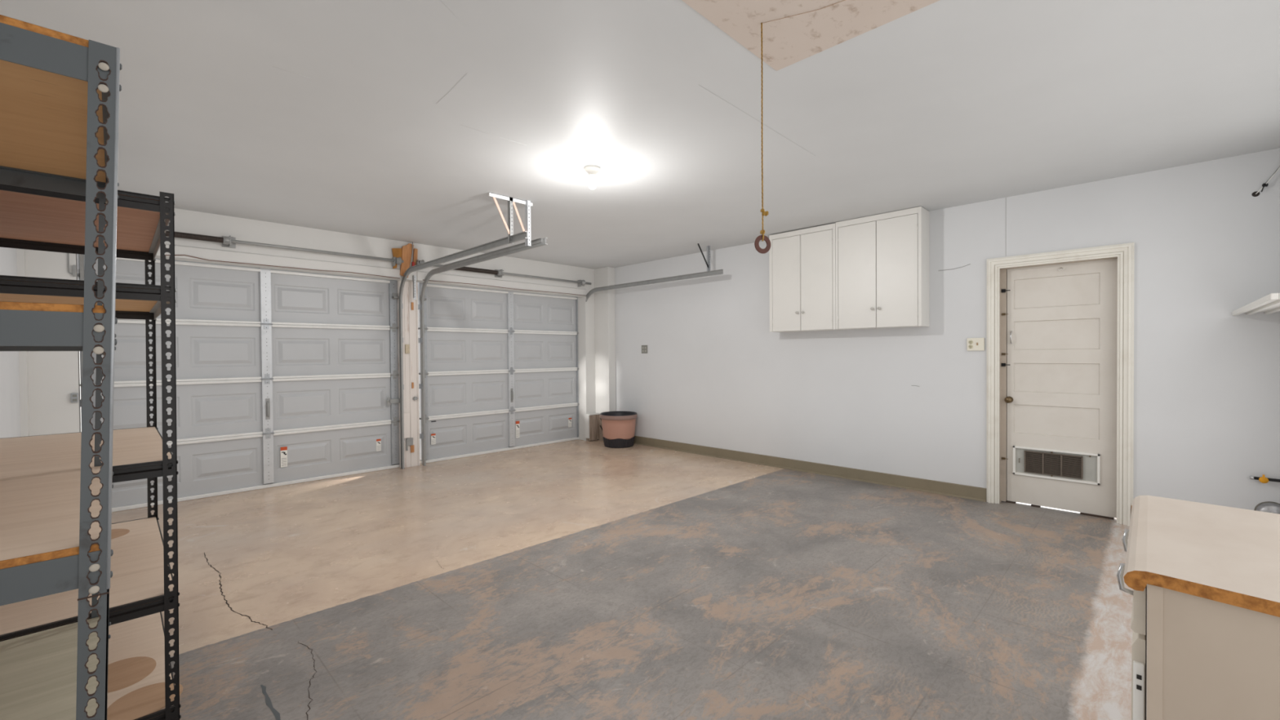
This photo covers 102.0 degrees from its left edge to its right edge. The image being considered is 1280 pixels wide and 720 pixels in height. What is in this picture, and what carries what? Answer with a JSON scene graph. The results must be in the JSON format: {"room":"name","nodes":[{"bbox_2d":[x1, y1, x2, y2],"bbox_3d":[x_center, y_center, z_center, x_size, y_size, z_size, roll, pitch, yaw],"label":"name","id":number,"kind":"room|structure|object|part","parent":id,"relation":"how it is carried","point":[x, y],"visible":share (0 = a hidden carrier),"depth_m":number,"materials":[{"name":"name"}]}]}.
{"room":"garage","nodes":[
{"label":"garage","id":0,"kind":"room"},
{"bbox_2d":[0,247,20,438],"bbox_3d":[-2.412,0.003,1.591,7.370,2.632,0.120,0,1,45],"label":"wall","id":1,"kind":"structure","parent":0,"point":[10,405],"depth_m":3.52,"materials":[{"name":"white paint"}]},
{"bbox_2d":[16,248,29,436],"bbox_3d":[-4.662,-0.008,3.917,0.100,2.632,0.035,0,1,45],"label":"trim","id":2,"kind":"structure","parent":1,"relation":"attached to","point":[21,263],"depth_m":3.88,"materials":[{"name":"white paint"}]},
{"bbox_2d":[25,208,595,440],"bbox_3d":[-2.770,-0.049,6.140,0.374,2.632,5.858,0,1,45],"label":"wall","id":3,"kind":"structure","parent":0,"point":[53,375],"depth_m":5.21,"materials":[{"name":"white paint"}]},
{"bbox_2d":[67,253,75,276],"bbox_3d":[-4.519,-0.991,4.115,0.020,0.650,0.043,0,1,45],"label":"conduit","id":4,"kind":"object","parent":3,"relation":"attached to","point":[73,273],"visible":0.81,"depth_m":4.12,"materials":[{"name":"metal"}]},
{"bbox_2d":[71,392,78,402],"bbox_3d":[-4.504,0.302,4.127,0.033,0.075,0.038,0,1,45],"label":"junction box","id":5,"kind":"object","parent":3,"relation":"attached to","point":[74,397],"visible":1,"depth_m":4.12,"materials":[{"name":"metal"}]},
{"bbox_2d":[79,253,84,406],"bbox_3d":[-3.650,-0.009,3.308,2.644,2.632,0.082,0,1,45],"label":"door track","id":6,"kind":"object","parent":3,"relation":"attached to","point":[81,256],"visible":0.17,"depth_m":4.20,"materials":[{"name":"metal"}]},
{"bbox_2d":[77,253,399,512],"bbox_3d":[-3.745,0.168,5.201,0.137,2.235,2.554,0,1,45],"label":"door","id":7,"kind":"structure","parent":3,"relation":"in","point":[284,377],"depth_m":5.18,"materials":[{"name":"grey metal"}]},
{"bbox_3d":[-4.177,0.200,4.764,0.034,0.050,1.137,0,1,45],"label":"rail","id":8,"kind":"part","parent":7,"relation":"part of","materials":[{"name":"white metal"}]},
{"bbox_3d":[-4.181,-0.350,4.758,0.034,0.050,1.137,0,1,45],"label":"rail","id":9,"kind":"part","parent":7,"relation":"part of","materials":[{"name":"white metal"}]},
{"bbox_3d":[-4.173,0.747,4.771,0.034,0.050,1.137,0,1,45],"label":"rail","id":10,"kind":"part","parent":7,"relation":"part of","materials":[{"name":"white metal"}]},
{"bbox_3d":[-3.754,-0.893,5.188,0.036,0.027,2.505,0,1,45],"label":"rail","id":11,"kind":"part","parent":7,"relation":"part of","materials":[{"name":"white metal"}]},
{"bbox_3d":[-3.719,0.491,5.179,0.042,0.210,0.036,0,1,45],"label":"lift handle","id":12,"kind":"part","parent":7,"relation":"part of","materials":[{"name":"metal"}]},
{"bbox_3d":[-3.320,-0.367,5.632,0.034,0.050,1.138,0,1,45],"label":"rail","id":13,"kind":"part","parent":7,"relation":"part of","materials":[{"name":"white metal"}]},
{"bbox_3d":[-3.316,0.183,5.639,0.034,0.050,1.138,0,1,45],"label":"rail","id":14,"kind":"part","parent":7,"relation":"part of","materials":[{"name":"white metal"}]},
{"bbox_3d":[-3.312,0.730,5.645,0.034,0.050,1.138,0,1,45],"label":"rail","id":15,"kind":"part","parent":7,"relation":"part of","materials":[{"name":"white metal"}]},
{"bbox_2d":[165,230,403,266],"bbox_3d":[-3.574,-1.096,5.000,0.119,0.110,2.495,0,1,45],"label":"bar","id":16,"kind":"object","parent":3,"relation":"attached to","point":[227,242],"visible":0.53,"depth_m":4.88,"materials":[{"name":"metal"}]},
{"bbox_2d":[391,241,417,277],"bbox_3d":[-2.688,-1.154,5.935,0.048,0.415,0.283,0,1,45],"label":"block","id":17,"kind":"object","parent":3,"relation":"attached to","point":[406,252],"visible":0.8,"depth_m":5.93,"materials":[{"name":"wood"}]},
{"bbox_2d":[397,280,419,467],"bbox_3d":[-2.789,0.167,6.185,0.225,2.200,0.214,0,1,45],"label":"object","id":18,"kind":"structure","parent":3,"relation":"attached to","point":[410,310],"depth_m":6.13,"materials":[{"name":"white wood"}]},
{"bbox_2d":[404,344,409,353],"bbox_3d":[-2.741,-0.130,6.101,0.018,0.105,0.050,0,1,45],"label":"switch plate","id":19,"kind":"object","parent":18,"relation":"attached to","point":[406,346],"depth_m":6.09,"materials":[{"name":"beige plastic"}]},
{"bbox_3d":[-2.720,0.995,6.115,0.016,0.145,0.075,0,1,45],"label":"latch plate","id":20,"kind":"part","parent":18,"relation":"part of","materials":[{"name":"metal"}]},
{"bbox_2d":[413,275,416,299],"bbox_3d":[-2.614,-0.843,6.021,0.042,0.280,0.034,0,1,45],"label":"bracket","id":21,"kind":"object","parent":3,"relation":"attached to","point":[414,276],"visible":1,"depth_m":6.02,"materials":[{"name":"metal"}]},
{"bbox_2d":[398,191,532,469],"bbox_3d":[-1.853,-0.046,5.118,2.664,2.637,0.410,0,1,45],"label":"door track","id":22,"kind":"object","parent":3,"relation":"attached to","point":[511,238],"visible":1,"depth_m":5.14,"materials":[{"name":"metal"}]},
{"bbox_2d":[417,200,547,466],"bbox_3d":[-1.792,-0.045,5.237,2.584,2.632,0.259,0,1,45],"label":"door track","id":23,"kind":"object","parent":3,"relation":"attached to","point":[529,243],"visible":1,"depth_m":5.47,"materials":[{"name":"metal"}]},
{"bbox_2d":[417,282,579,463],"bbox_3d":[-1.794,0.130,7.181,0.137,2.235,2.514,0,1,45],"label":"door","id":24,"kind":"structure","parent":3,"relation":"in","point":[501,367],"depth_m":7.04,"materials":[{"name":"grey metal"}]},
{"bbox_3d":[-2.221,-0.388,6.747,0.034,0.050,1.123,0,1,45],"label":"rail","id":25,"kind":"part","parent":24,"relation":"part of","materials":[{"name":"white metal"}]},
{"bbox_3d":[-2.217,0.162,6.754,0.034,0.050,1.123,0,1,45],"label":"rail","id":26,"kind":"part","parent":24,"relation":"part of","materials":[{"name":"white metal"}]},
{"bbox_3d":[-2.213,0.709,6.760,0.034,0.050,1.123,0,1,45],"label":"rail","id":27,"kind":"part","parent":24,"relation":"part of","materials":[{"name":"white metal"}]},
{"bbox_3d":[-1.803,-0.931,7.168,0.036,0.027,2.465,0,1,45],"label":"rail","id":28,"kind":"part","parent":24,"relation":"part of","materials":[{"name":"white metal"}]},
{"bbox_3d":[-1.763,0.490,7.164,0.042,0.195,0.036,0,1,45],"label":"lift handle","id":29,"kind":"part","parent":24,"relation":"part of","materials":[{"name":"metal"}]},
{"bbox_3d":[-1.374,-0.405,7.607,0.034,0.050,1.112,0,1,45],"label":"rail","id":30,"kind":"part","parent":24,"relation":"part of","materials":[{"name":"white metal"}]},
{"bbox_3d":[-1.369,0.145,7.614,0.034,0.050,1.112,0,1,45],"label":"rail","id":31,"kind":"part","parent":24,"relation":"part of","materials":[{"name":"white metal"}]},
{"bbox_3d":[-1.365,0.692,7.620,0.034,0.050,1.112,0,1,45],"label":"rail","id":32,"kind":"part","parent":24,"relation":"part of","materials":[{"name":"white metal"}]},
{"bbox_2d":[416,259,591,286],"bbox_3d":[-1.672,-1.134,6.930,0.119,0.110,2.615,0,1,45],"label":"bar","id":33,"kind":"object","parent":3,"relation":"attached to","point":[498,273],"visible":0.78,"depth_m":6.76,"materials":[{"name":"metal"}]},
{"bbox_2d":[585,243,723,302],"bbox_3d":[0.017,-0.083,7.029,2.644,2.638,0.237,0,1,45],"label":"door track","id":34,"kind":"object","parent":3,"relation":"attached to","point":[708,273],"visible":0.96,"depth_m":6.70,"materials":[{"name":"metal"}]},
{"bbox_3d":[0.045,0.080,7.051,2.633,2.311,0.020,0,1,45],"label":"curved rail","id":35,"kind":"part","parent":34,"relation":"part of","materials":[{"name":"metal"}]},
{"bbox_2d":[111,439,1146,719],"bbox_3d":[-0.217,1.335,3.896,7.470,0.121,6.508,0,1,45],"label":"floor","id":36,"kind":"structure","parent":0,"point":[574,580],"depth_m":2.80,"materials":[{"name":"concrete"}]},
{"bbox_2d":[0,14,122,719],"bbox_3d":[-1.434,0.384,1.065,0.940,1.867,0.540,0,1,45],"label":"metal shelving unit","id":37,"kind":"object","parent":36,"relation":"on","point":[60,91],"visible":1,"depth_m":0.91,"materials":[{"name":"grey metal"}]},
{"bbox_3d":[-0.957,0.383,0.909,0.036,1.867,0.086,0,1,45],"label":"post","id":38,"kind":"part","parent":37,"relation":"part of","materials":[{"name":"grey metal"}]},
{"bbox_3d":[-1.597,0.380,1.539,0.036,1.867,0.086,0,1,45],"label":"post","id":39,"kind":"part","parent":37,"relation":"part of","materials":[{"name":"grey metal"}]},
{"bbox_2d":[0,183,182,719],"bbox_3d":[-2.261,0.371,2.010,1.240,1.884,0.641,0,1,45],"label":"metal shelving unit","id":40,"kind":"object","parent":36,"relation":"on","point":[142,685],"visible":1,"depth_m":1.86,"materials":[{"name":"black metal"}]},
{"bbox_3d":[-2.486,0.365,2.638,0.036,1.884,0.047,0,1,45],"label":"post","id":41,"kind":"part","parent":40,"relation":"part of","materials":[{"name":"black metal"}]},
{"bbox_3d":[-1.629,0.369,1.794,0.036,1.884,0.047,0,1,45],"label":"post","id":42,"kind":"part","parent":40,"relation":"part of","materials":[{"name":"black metal"}]},
{"bbox_2d":[584,413,603,441],"bbox_3d":[-0.647,1.025,7.830,0.328,0.412,0.216,0,1,45],"label":"box","id":43,"kind":"object","parent":36,"relation":"on","point":[593,421],"visible":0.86,"depth_m":7.88,"materials":[{"name":"brown wood"}]},
{"bbox_2d":[600,411,637,448],"bbox_3d":[-0.305,0.998,7.446,0.534,0.470,0.534,0,1,45],"label":"plant pot","id":44,"kind":"object","parent":36,"relation":"on","point":[618,427],"visible":1,"depth_m":7.25,"materials":[{"name":"plastic"}]},
{"bbox_3d":[-0.305,0.962,7.445,0.532,0.382,0.532,0,1,45],"label":"pot","id":45,"kind":"part","parent":44,"relation":"part of","materials":[{"name":"plastic"}]},
{"bbox_2d":[1116,529,1279,719],"bbox_3d":[1.366,0.856,0.985,0.671,0.884,0.768,0,1,45],"label":"base cabinet","id":46,"kind":"object","parent":36,"relation":"on","point":[1200,658],"visible":0.57,"depth_m":0.92,"materials":[{"name":"beige wood"}]},
{"bbox_3d":[1.052,0.472,1.121,0.030,0.063,0.030,0,1,45],"label":"handle","id":47,"kind":"part","parent":46,"relation":"part of","materials":[{"name":"silver metal"}]},
{"bbox_3d":[1.262,0.468,1.334,0.030,0.063,0.030,0,1,45],"label":"handle","id":48,"kind":"part","parent":46,"relation":"part of","materials":[{"name":"silver metal"}]},
{"bbox_3d":[1.072,0.478,1.112,0.021,0.091,0.325,0,1,45],"label":"drawer","id":49,"kind":"part","parent":46,"relation":"part of","materials":[{"name":"white wood"}]},
{"bbox_3d":[1.075,0.866,1.116,0.020,0.665,0.325,0,1,45],"label":"door","id":50,"kind":"part","parent":46,"relation":"part of","materials":[{"name":"white wood"}]},
{"bbox_3d":[1.301,0.862,1.346,0.020,0.665,0.280,0,1,45],"label":"door","id":51,"kind":"part","parent":46,"relation":"part of","materials":[{"name":"white wood"}]},
{"bbox_3d":[1.197,0.855,1.208,0.021,0.884,0.688,0,1,45],"label":"frame","id":52,"kind":"part","parent":46,"relation":"part of","materials":[{"name":"white wood"}]},
{"bbox_2d":[1123,495,1279,617],"bbox_3d":[1.375,0.409,0.966,0.675,0.041,0.795,0,1,45],"label":"countertop","id":53,"kind":"structure","parent":46,"relation":"on","point":[1224,554],"depth_m":1.05,"materials":[{"name":"beige laminate"}]},
{"bbox_2d":[0,0,1279,269],"bbox_3d":[-0.360,-1.414,3.738,7.470,0.121,6.158,0,1,45],"label":"ceiling","id":54,"kind":"structure","parent":0,"point":[397,120],"depth_m":2.79,"materials":[{"name":"paint"}]},
{"bbox_2d":[583,164,600,189],"bbox_3d":[-0.336,-1.279,3.651,0.116,0.149,0.116,0,1,45],"label":"ceiling light","id":55,"kind":"object","parent":54,"relation":"attached to","point":[592,170],"visible":1,"depth_m":3.63,"materials":[{"name":"white glass"}]},
{"bbox_3d":[-0.336,-1.254,3.651,0.063,0.099,0.063,0,1,45],"label":"bulb","id":56,"kind":"part","parent":55,"relation":"part of","materials":[{"name":"white glass"}]},
{"bbox_2d":[682,0,939,71],"bbox_3d":[0.441,-1.341,1.626,0.822,0.029,1.380,0,1,45],"label":"attic hatch","id":57,"kind":"object","parent":54,"relation":"attached to","point":[793,31],"visible":1,"depth_m":2.04,"materials":[{"name":"brown wood"}]},
{"bbox_2d":[754,22,770,253],"bbox_3d":[0.485,-0.879,2.054,0.074,0.911,0.027,-1,1,-19],"label":"pull cord","id":58,"kind":"object","parent":57,"relation":"hanging from","point":[762,237],"visible":1,"depth_m":2.05,"materials":[{"name":"brown fabric"}]},
{"bbox_2d":[614,147,1279,510],"bbox_3d":[1.786,-0.080,5.851,7.370,2.632,0.133,0,1,45],"label":"wall","id":59,"kind":"structure","parent":0,"point":[908,402],"depth_m":4.59,"materials":[{"name":"white paint"}]},
{"bbox_2d":[594,266,616,439],"bbox_3d":[-0.534,-0.087,7.949,0.320,2.632,0.140,0,1,45],"label":"wall","id":60,"kind":"structure","parent":59,"relation":"attached to","point":[604,300],"depth_m":7.86,"materials":[{"name":"white paint"}]},
{"bbox_2d":[641,345,647,353],"bbox_3d":[0.063,-0.154,7.451,0.118,0.118,0.010,0,1,45],"label":"wall outlet","id":61,"kind":"object","parent":59,"relation":"attached to","point":[644,348],"visible":1,"depth_m":7.45,"materials":[{"name":"grey plastic"}]},
{"bbox_2d":[768,222,838,332],"bbox_3d":[1.778,-0.848,5.561,0.750,1.069,0.276,0,1,45],"label":"upper cabinet","id":62,"kind":"object","parent":59,"relation":"attached to","point":[802,262],"visible":0.98,"depth_m":5.46,"materials":[{"name":"white paint"}]},
{"bbox_3d":[1.587,-0.819,5.610,0.330,1.010,0.018,0,1,45],"label":"door","id":63,"kind":"part","parent":62,"relation":"part of","materials":[{"name":"white paint"}]},
{"bbox_3d":[1.830,-0.818,5.370,0.344,1.010,0.018,0,1,45],"label":"door","id":64,"kind":"part","parent":62,"relation":"part of","materials":[{"name":"white paint"}]},
{"bbox_2d":[633,435,986,502],"bbox_3d":[1.333,1.178,6.217,4.778,0.116,0.022,0,1,45],"label":"baseboard","id":65,"kind":"structure","parent":59,"relation":"attached to","point":[959,491],"depth_m":5.51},
{"bbox_2d":[835,206,929,329],"bbox_3d":[2.328,-0.848,5.019,0.789,1.075,0.276,0,1,45],"label":"upper cabinet","id":66,"kind":"object","parent":59,"relation":"attached to","point":[882,260],"visible":1,"depth_m":4.89,"materials":[{"name":"white paint"}]},
{"bbox_3d":[2.127,-0.819,5.077,0.365,1.015,0.018,0,1,45],"label":"door","id":67,"kind":"part","parent":66,"relation":"part of","materials":[{"name":"white paint"}]},
{"bbox_3d":[2.389,-0.818,4.819,0.361,1.015,0.018,0,1,45],"label":"door","id":68,"kind":"part","parent":66,"relation":"part of","materials":[{"name":"white paint"}]},
{"bbox_2d":[966,337,984,351],"bbox_3d":[2.965,-0.139,4.579,0.131,0.113,0.028,0,1,45],"label":"wall outlet","id":69,"kind":"object","parent":59,"relation":"attached to","point":[972,344],"visible":1,"depth_m":4.58,"materials":[{"name":"beige plastic"}]},
{"bbox_2d":[999,256,1117,519],"bbox_3d":[3.429,0.218,4.269,0.786,2.050,0.182,0,1,45],"label":"door","id":70,"kind":"structure","parent":59,"relation":"in","point":[1058,343],"depth_m":4.26,"materials":[{"name":"beige wood"}]},
{"bbox_3d":[3.187,0.344,4.478,0.056,0.056,0.067,0,1,45],"label":"knob","id":71,"kind":"part","parent":70,"relation":"part of","materials":[{"name":"gold metal"}]},
{"bbox_3d":[3.203,-0.195,4.472,0.010,0.114,0.042,0,1,45],"label":"pull handle","id":72,"kind":"part","parent":70,"relation":"part of","materials":[{"name":"silver metal"}]},
{"bbox_2d":[1024,450,1083,479],"bbox_3d":[3.421,0.865,4.293,0.382,0.184,0.012,0,1,45],"label":"vent grille","id":73,"kind":"object","parent":70,"relation":"attached to","point":[1055,464],"depth_m":4.29,"materials":[{"name":"brown metal"}]},
{"bbox_3d":[3.430,0.866,4.286,0.565,0.245,0.018,0,1,45],"label":"pet door frame","id":74,"kind":"part","parent":70,"relation":"part of","materials":[{"name":"white plastic"}]},
{"bbox_3d":[3.440,0.865,4.296,0.533,0.213,0.006,0,1,45],"label":"flap panel","id":75,"kind":"part","parent":70,"relation":"part of","materials":[{"name":"white metal"}]},
{"bbox_2d":[986,242,1134,526],"bbox_3d":[3.356,0.184,4.194,0.930,2.122,0.036,0,1,45],"label":"trim","id":76,"kind":"structure","parent":59,"relation":"attached to","point":[1125,252],"depth_m":3.94,"materials":[{"name":"white wood"}]},
{"bbox_2d":[1231,293,1279,315],"bbox_3d":[3.588,-0.305,2.860,0.305,0.029,1.598,0,1,45],"label":"wall shelf","id":77,"kind":"object","parent":59,"relation":"attached to","point":[1269,304],"visible":1,"depth_m":2.90,"materials":[{"name":"white paint"}]},
{"bbox_2d":[1248,474,1279,483],"bbox_3d":[4.170,0.785,3.392,0.236,0.057,0.044,0,1,39],"label":"gas valve","id":78,"kind":"object","parent":59,"relation":"attached to","point":[1263,479],"visible":1,"depth_m":3.41,"materials":[{"name":"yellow metal"}]},
{"bbox_3d":[4.114,0.785,3.416,0.042,0.057,0.012,0,1,45],"label":"lever","id":79,"kind":"part","parent":78,"relation":"part of","materials":[{"name":"orange"}]},
{"bbox_2d":[1251,165,1279,196],"bbox_3d":[4.152,-1.231,3.380,0.202,0.284,0.044,0,1,45],"label":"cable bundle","id":80,"kind":"object","parent":59,"relation":"hanging from","point":[1255,193],"visible":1,"depth_m":3.42,"materials":[{"name":"white plastic"}]},
{"bbox_2d":[1253,501,1279,514],"bbox_3d":[4.146,1.014,3.393,0.152,0.152,0.100,0,1,45],"label":"air vent","id":81,"kind":"object","parent":59,"relation":"in","point":[1268,506],"visible":0.52,"depth_m":3.39,"materials":[{"name":"metal"}]}
]}

